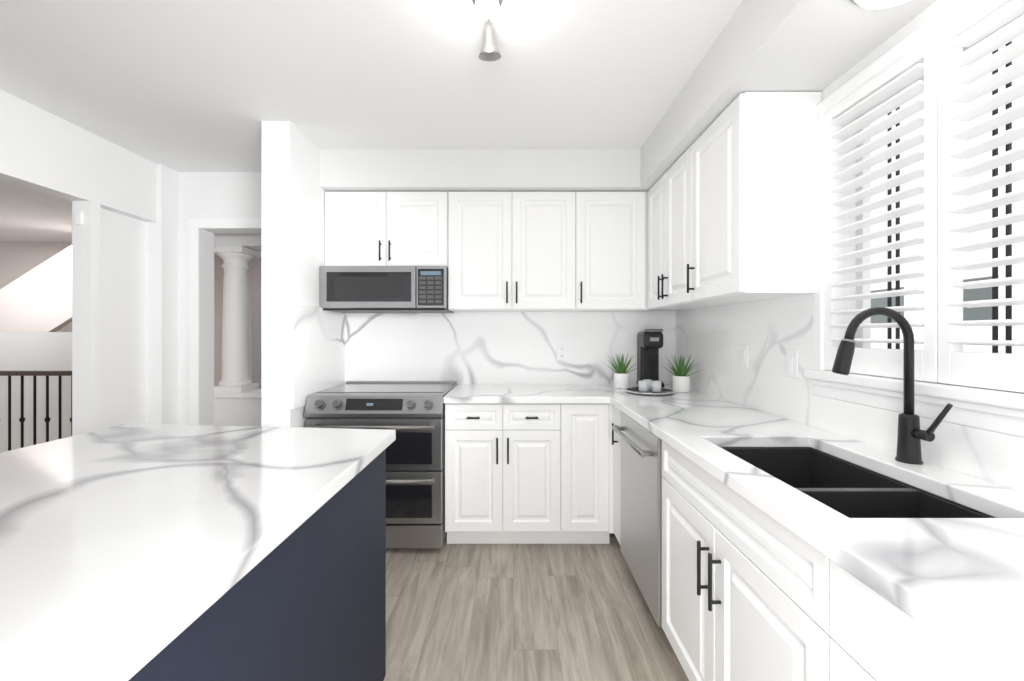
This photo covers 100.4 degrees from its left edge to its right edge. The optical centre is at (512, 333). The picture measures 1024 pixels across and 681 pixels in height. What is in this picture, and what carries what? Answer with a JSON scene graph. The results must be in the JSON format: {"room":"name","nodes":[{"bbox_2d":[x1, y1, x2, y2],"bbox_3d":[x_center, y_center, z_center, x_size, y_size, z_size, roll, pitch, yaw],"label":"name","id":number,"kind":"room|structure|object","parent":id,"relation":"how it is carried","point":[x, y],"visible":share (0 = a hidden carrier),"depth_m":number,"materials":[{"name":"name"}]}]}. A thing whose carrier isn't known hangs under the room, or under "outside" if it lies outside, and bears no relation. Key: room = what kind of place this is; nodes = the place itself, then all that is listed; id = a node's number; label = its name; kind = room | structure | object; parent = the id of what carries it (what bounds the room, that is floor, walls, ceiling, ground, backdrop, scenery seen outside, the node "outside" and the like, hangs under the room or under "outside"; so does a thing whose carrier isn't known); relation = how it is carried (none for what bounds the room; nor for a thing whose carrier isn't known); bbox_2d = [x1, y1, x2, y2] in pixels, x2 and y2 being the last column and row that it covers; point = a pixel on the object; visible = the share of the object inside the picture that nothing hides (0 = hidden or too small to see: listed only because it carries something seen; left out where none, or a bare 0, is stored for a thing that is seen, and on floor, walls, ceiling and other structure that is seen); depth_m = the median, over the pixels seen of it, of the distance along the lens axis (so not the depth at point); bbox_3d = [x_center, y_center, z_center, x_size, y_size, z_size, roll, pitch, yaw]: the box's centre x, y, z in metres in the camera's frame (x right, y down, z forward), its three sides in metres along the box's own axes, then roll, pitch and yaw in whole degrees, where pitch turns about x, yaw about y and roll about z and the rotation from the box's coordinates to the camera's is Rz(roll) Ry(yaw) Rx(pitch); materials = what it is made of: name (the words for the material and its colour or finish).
{"room":"kitchen","nodes":[
{"label":"kitchen","id":0,"kind":"room"},
{"bbox_2d":[0,245,71,331],"bbox_3d":[-5.000,-0.620,4.900,4.102,2.925,0.080,0,0,0],"label":"wall","id":1,"kind":"structure","parent":0,"point":[38,298],"depth_m":4.86,"materials":[{"name":"paint"}]},
{"bbox_2d":[0,89,178,435],"bbox_3d":[-2.518,0.048,0.060,0.145,2.465,6.120,0,0,0],"label":"wall","id":2,"kind":"structure","parent":0,"point":[125,302],"depth_m":2.70,"materials":[{"name":"paint"}]},
{"bbox_2d":[75,211,82,224],"bbox_3d":[-2.545,-0.680,2.501,0.040,0.080,0.012,0,0,0],"label":"wall sensor","id":3,"kind":"object","parent":2,"relation":"attached to","point":[78,217],"visible":1,"depth_m":2.50,"materials":[{"name":"white plastic"}]},
{"bbox_2d":[0,242,260,452],"bbox_3d":[-2.920,0.048,1.310,8.560,2.465,8.620,0,0,0],"label":"wall","id":4,"kind":"structure","parent":0,"point":[35,351],"depth_m":4.55,"materials":[{"name":"paint"}]},
{"bbox_2d":[261,121,325,427],"bbox_3d":[-1.320,0.048,2.748,0.160,2.465,0.745,0,0,0],"label":"wall","id":5,"kind":"structure","parent":0,"point":[292,226],"depth_m":2.38,"materials":[{"name":"paint"}]},
{"bbox_2d":[290,303,345,408],"bbox_3d":[-1.230,0.125,2.732,0.020,0.590,0.715,0,0,0],"label":"backsplash","id":6,"kind":"structure","parent":5,"relation":"attached to","point":[329,349],"depth_m":2.62,"materials":[{"name":"stone"}]},
{"bbox_2d":[0,0,742,241],"bbox_3d":[-2.920,-1.235,1.600,8.560,0.100,9.200,0,0,0],"label":"ceiling","id":7,"kind":"structure","parent":0,"point":[194,85],"depth_m":1.94,"materials":[{"name":"paint"}]},
{"bbox_2d":[214,234,260,250],"bbox_3d":[-2.410,-0.953,3.600,2.380,0.465,0.240,0,0,0],"label":"ceiling beam","id":8,"kind":"structure","parent":7,"relation":"attached to","point":[252,241],"depth_m":3.48,"materials":[{"name":"paint"}]},
{"bbox_2d":[472,0,502,60],"bbox_3d":[-0.090,-1.115,1.557,0.110,0.139,0.224,0,0,0],"label":"track light","id":9,"kind":"object","parent":7,"relation":"attached to","point":[487,10],"visible":1,"depth_m":1.59,"materials":[{"name":"silver metal"}]},
{"bbox_2d":[179,172,675,424],"bbox_3d":[-0.615,0.048,3.195,3.950,2.465,0.150,0,0,0],"label":"wall","id":10,"kind":"structure","parent":0,"point":[219,194],"depth_m":3.12,"materials":[{"name":"paint"}]},
{"bbox_2d":[188,218,260,424],"bbox_3d":[-1.890,0.217,3.111,0.950,2.125,0.018,0,0,0],"label":"trim","id":11,"kind":"structure","parent":10,"relation":"attached to","point":[195,225],"depth_m":3.10,"materials":[{"name":"white wood"}]},
{"bbox_2d":[325,192,448,267],"bbox_3d":[-0.834,-0.691,2.959,0.808,0.498,0.318,0,0,0],"label":"upper cabinet","id":12,"kind":"object","parent":10,"relation":"attached to","point":[362,228],"depth_m":2.80,"materials":[{"name":"white wood"}]},
{"bbox_2d":[320,266,453,312],"bbox_3d":[-0.833,-0.294,2.919,0.806,0.284,0.396,0,0,0],"label":"microwave","id":13,"kind":"object","parent":12,"relation":"attached to","point":[383,289],"visible":0.98,"depth_m":2.72,"materials":[{"name":"silver metal"}]},
{"bbox_2d":[346,311,673,383],"bbox_3d":[-0.040,0.125,3.110,2.400,0.590,0.020,0,0,0],"label":"backsplash","id":14,"kind":"structure","parent":10,"relation":"attached to","point":[461,347],"depth_m":3.10,"materials":[{"name":"stone"}]},
{"bbox_2d":[557,345,566,360],"bbox_3d":[0.356,0.135,3.095,0.072,0.116,0.008,0,0,0],"label":"electrical outlet","id":15,"kind":"object","parent":14,"relation":"attached to","point":[561,352],"visible":1,"depth_m":3.09,"materials":[{"name":"white plastic"}]},
{"bbox_2d":[448,192,576,311],"bbox_3d":[-0.008,-0.550,2.959,0.840,0.780,0.318,0,0,0],"label":"upper cabinet","id":16,"kind":"object","parent":10,"relation":"attached to","point":[539,251],"depth_m":2.80,"materials":[{"name":"white wood"}]},
{"bbox_2d":[577,192,648,311],"bbox_3d":[0.656,-0.550,2.959,0.488,0.780,0.318,0,0,0],"label":"upper cabinet","id":17,"kind":"object","parent":10,"relation":"attached to","point":[612,227],"depth_m":2.80,"materials":[{"name":"white wood"}]},
{"bbox_2d":[383,532,688,680],"bbox_3d":[-2.920,1.330,1.600,8.560,0.100,9.200,0,0,0],"label":"floor","id":18,"kind":"structure","parent":0,"point":[518,612],"depth_m":1.93,"materials":[{"name":"brown wood"}]},
{"bbox_2d":[0,371,71,450],"bbox_3d":[-4.859,0.770,4.060,1.797,1.020,0.090,0,0,0],"label":"stair railing","id":19,"kind":"object","parent":18,"relation":"on","point":[34,374],"visible":0.46,"depth_m":4.05,"materials":[{"name":"black metal"}]},
{"bbox_2d":[214,246,260,425],"bbox_3d":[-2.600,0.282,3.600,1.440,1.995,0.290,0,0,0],"label":"column","id":20,"kind":"structure","parent":18,"relation":"on","point":[237,396],"depth_m":3.51,"materials":[{"name":"white paint"}]},
{"bbox_2d":[128,449,385,680],"bbox_3d":[-1.013,0.842,0.425,1.072,0.872,2.590,0,0,0],"label":"kitchen island","id":21,"kind":"object","parent":18,"relation":"on","point":[305,600],"visible":0.29,"depth_m":1.00,"materials":[{"name":"blue wood"}]},
{"bbox_2d":[0,423,395,680],"bbox_3d":[-1.013,0.385,0.425,1.132,0.040,2.650,0,0,0],"label":"island countertop","id":22,"kind":"structure","parent":21,"relation":"on","point":[128,551],"depth_m":0.82,"materials":[{"name":"stone"}]},
{"bbox_2d":[304,381,456,547],"bbox_3d":[-0.807,0.809,2.749,0.799,0.938,0.693,0,0,0],"label":"stove","id":23,"kind":"object","parent":18,"relation":"on","point":[412,413],"visible":0.67,"depth_m":2.47,"materials":[{"name":"silver metal"}]},
{"bbox_2d":[445,403,613,543],"bbox_3d":[0.103,0.842,2.786,1.013,0.872,0.624,0,0,0],"label":"base cabinet","id":24,"kind":"object","parent":18,"relation":"on","point":[528,473],"visible":1,"depth_m":2.51,"materials":[{"name":"white wood"}]},
{"bbox_2d":[443,384,606,402],"bbox_3d":[0.075,0.385,2.788,0.960,0.039,0.623,0,0,0],"label":"countertop","id":25,"kind":"structure","parent":24,"relation":"on","point":[461,393],"depth_m":2.62,"materials":[{"name":"stone"}]},
{"bbox_2d":[612,406,620,545],"bbox_3d":[0.884,0.842,2.405,0.588,0.872,0.207,0,0,0],"label":"base cabinet","id":26,"kind":"object","parent":18,"relation":"on","point":[616,439],"depth_m":2.41,"materials":[{"name":"white wood"}]},
{"bbox_2d":[612,411,662,626],"bbox_3d":[0.836,0.843,2.000,0.628,0.871,0.594,0,0,0],"label":"dishwasher","id":27,"kind":"object","parent":18,"relation":"on","point":[641,498],"visible":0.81,"depth_m":1.89,"materials":[{"name":"silver metal"}]},
{"bbox_2d":[662,440,815,680],"bbox_3d":[0.884,0.842,1.250,0.588,0.872,0.899,0,0,0],"label":"base cabinet","id":28,"kind":"object","parent":18,"relation":"on","point":[751,592],"depth_m":1.18,"materials":[{"name":"white wood"}]},
{"bbox_2d":[599,384,1023,680],"bbox_3d":[0.870,0.385,1.250,0.618,0.039,3.699,0,0,0],"label":"countertop","id":29,"kind":"structure","parent":28,"relation":"on","point":[957,584],"depth_m":0.81,"materials":[{"name":"stone"}]},
{"bbox_2d":[604,351,638,388],"bbox_3d":[0.733,0.239,2.888,0.237,0.249,0.237,0,0,0],"label":"plant","id":30,"kind":"object","parent":29,"relation":"on","point":[621,378],"visible":0.94,"depth_m":2.85,"materials":[{"name":"green plant"}]},
{"bbox_2d":[636,329,663,387],"bbox_3d":[0.955,0.165,2.975,0.135,0.398,0.210,0,0,0],"label":"coffee maker","id":31,"kind":"object","parent":29,"relation":"on","point":[649,344],"visible":0.79,"depth_m":2.97,"materials":[{"name":"black plastic"}]},
{"bbox_2d":[626,387,673,394],"bbox_3d":[0.850,0.356,2.655,0.290,0.016,0.290,0,0,0],"label":"tray","id":32,"kind":"object","parent":29,"relation":"on","point":[635,390],"visible":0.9,"depth_m":2.60,"materials":[{"name":"silver metal"}]},
{"bbox_2d":[638,381,647,391],"bbox_3d":[0.805,0.323,2.635,0.060,0.065,0.060,0,0,0],"label":"cup","id":33,"kind":"object","parent":32,"relation":"on","point":[643,386],"visible":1,"depth_m":2.61,"materials":[{"name":"white ceramic"}]},
{"bbox_2d":[642,379,651,390],"bbox_3d":[0.850,0.323,2.700,0.060,0.065,0.060,0,0,0],"label":"cup","id":34,"kind":"object","parent":32,"relation":"on","point":[649,384],"visible":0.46,"depth_m":2.67,"materials":[{"name":"white ceramic"}]},
{"bbox_2d":[651,381,660,391],"bbox_3d":[0.880,0.323,2.620,0.060,0.065,0.060,0,0,0],"label":"cup","id":35,"kind":"object","parent":32,"relation":"on","point":[655,386],"visible":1,"depth_m":2.60,"materials":[{"name":"white ceramic"}]},
{"bbox_2d":[663,354,700,392],"bbox_3d":[1.054,0.244,2.697,0.228,0.240,0.247,0,0,0],"label":"plant","id":36,"kind":"object","parent":29,"relation":"on","point":[681,380],"visible":0.96,"depth_m":2.66,"materials":[{"name":"green plant"}]},
{"bbox_2d":[721,447,994,517],"bbox_3d":[0.864,0.538,1.185,0.414,0.265,0.698,0,0,0],"label":"sink","id":37,"kind":"object","parent":29,"relation":"in","point":[847,488],"visible":0.08,"depth_m":1.20,"materials":[{"name":"stone"}]},
{"bbox_2d":[832,307,952,463],"bbox_3d":[1.039,0.143,1.175,0.245,0.441,0.150,0,0,0],"label":"faucet","id":38,"kind":"object","parent":29,"relation":"on","point":[911,435],"visible":1,"depth_m":1.21,"materials":[{"name":"black metal"}]},
{"bbox_2d":[816,550,999,680],"bbox_3d":[0.884,0.842,0.575,0.588,0.872,0.450,0,0,0],"label":"base cabinet","id":39,"kind":"object","parent":18,"relation":"on","point":[861,635],"depth_m":0.71,"materials":[{"name":"white wood"}]},
{"bbox_2d":[320,0,936,191],"bbox_3d":[-0.020,-1.065,0.060,2.440,0.241,6.120,0,0,0],"label":"soffit","id":40,"kind":"object","parent":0,"point":[789,45],"depth_m":2.02,"materials":[{"name":"paint"}]},
{"bbox_2d":[850,0,909,8],"bbox_3d":[1.010,-0.914,1.100,0.230,0.060,0.230,0,0,0],"label":"flush ceiling light","id":41,"kind":"object","parent":40,"relation":"attached to","point":[874,4],"visible":1,"depth_m":1.16,"materials":[{"name":"white glass"}]},
{"bbox_2d":[821,0,1019,392],"bbox_3d":[1.280,0.048,0.135,0.160,2.465,6.270,0,0,0],"label":"wall","id":42,"kind":"structure","parent":0,"point":[919,20],"depth_m":1.37,"materials":[{"name":"paint"}]},
{"bbox_2d":[648,92,821,309],"bbox_3d":[1.022,-0.550,2.237,0.352,0.780,1.162,0,0,0],"label":"upper cabinet","id":43,"kind":"object","parent":42,"relation":"attached to","point":[732,205],"visible":1,"depth_m":1.66,"materials":[{"name":"white wood"}]},
{"bbox_2d":[674,293,1023,492],"bbox_3d":[1.190,0.125,0.060,0.020,0.590,6.120,0,0,0],"label":"backsplash","id":44,"kind":"structure","parent":42,"relation":"attached to","point":[713,337],"depth_m":1.81,"materials":[{"name":"stone"}]},
{"bbox_2d":[740,345,748,368],"bbox_3d":[1.174,0.115,2.170,0.010,0.116,0.072,0,0,0],"label":"light switch","id":45,"kind":"object","parent":44,"relation":"attached to","point":[744,356],"visible":1,"depth_m":2.15,"materials":[{"name":"white plastic"}]},
{"bbox_2d":[786,350,797,377],"bbox_3d":[1.174,0.125,1.800,0.010,0.116,0.072,0,0,0],"label":"light switch","id":46,"kind":"object","parent":44,"relation":"attached to","point":[792,363],"visible":1,"depth_m":1.79,"materials":[{"name":"white plastic"}]},
{"bbox_2d":[804,0,1023,437],"bbox_3d":[1.255,-0.323,0.986,0.190,1.126,1.440,0,0,0],"label":"window","id":47,"kind":"structure","parent":42,"relation":"in","point":[1000,411],"depth_m":1.38,"materials":[{"name":"white wood"}]},
{"bbox_2d":[825,0,1023,392],"bbox_3d":[1.212,-0.355,0.986,0.058,0.986,1.298,0,0,0],"label":"window shutters","id":48,"kind":"object","parent":47,"relation":"attached to","point":[939,60],"visible":0.9,"depth_m":1.21,"materials":[{"name":"white wood"}]},
{"label":"outside","id":49,"kind":"structure","parent":0,"visible":0},
{"bbox_2d":[871,34,1023,353],"bbox_3d":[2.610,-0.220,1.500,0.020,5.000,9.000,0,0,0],"label":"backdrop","id":50,"kind":"structure","parent":49,"point":[977,332],"depth_m":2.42,"materials":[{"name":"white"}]}
]}

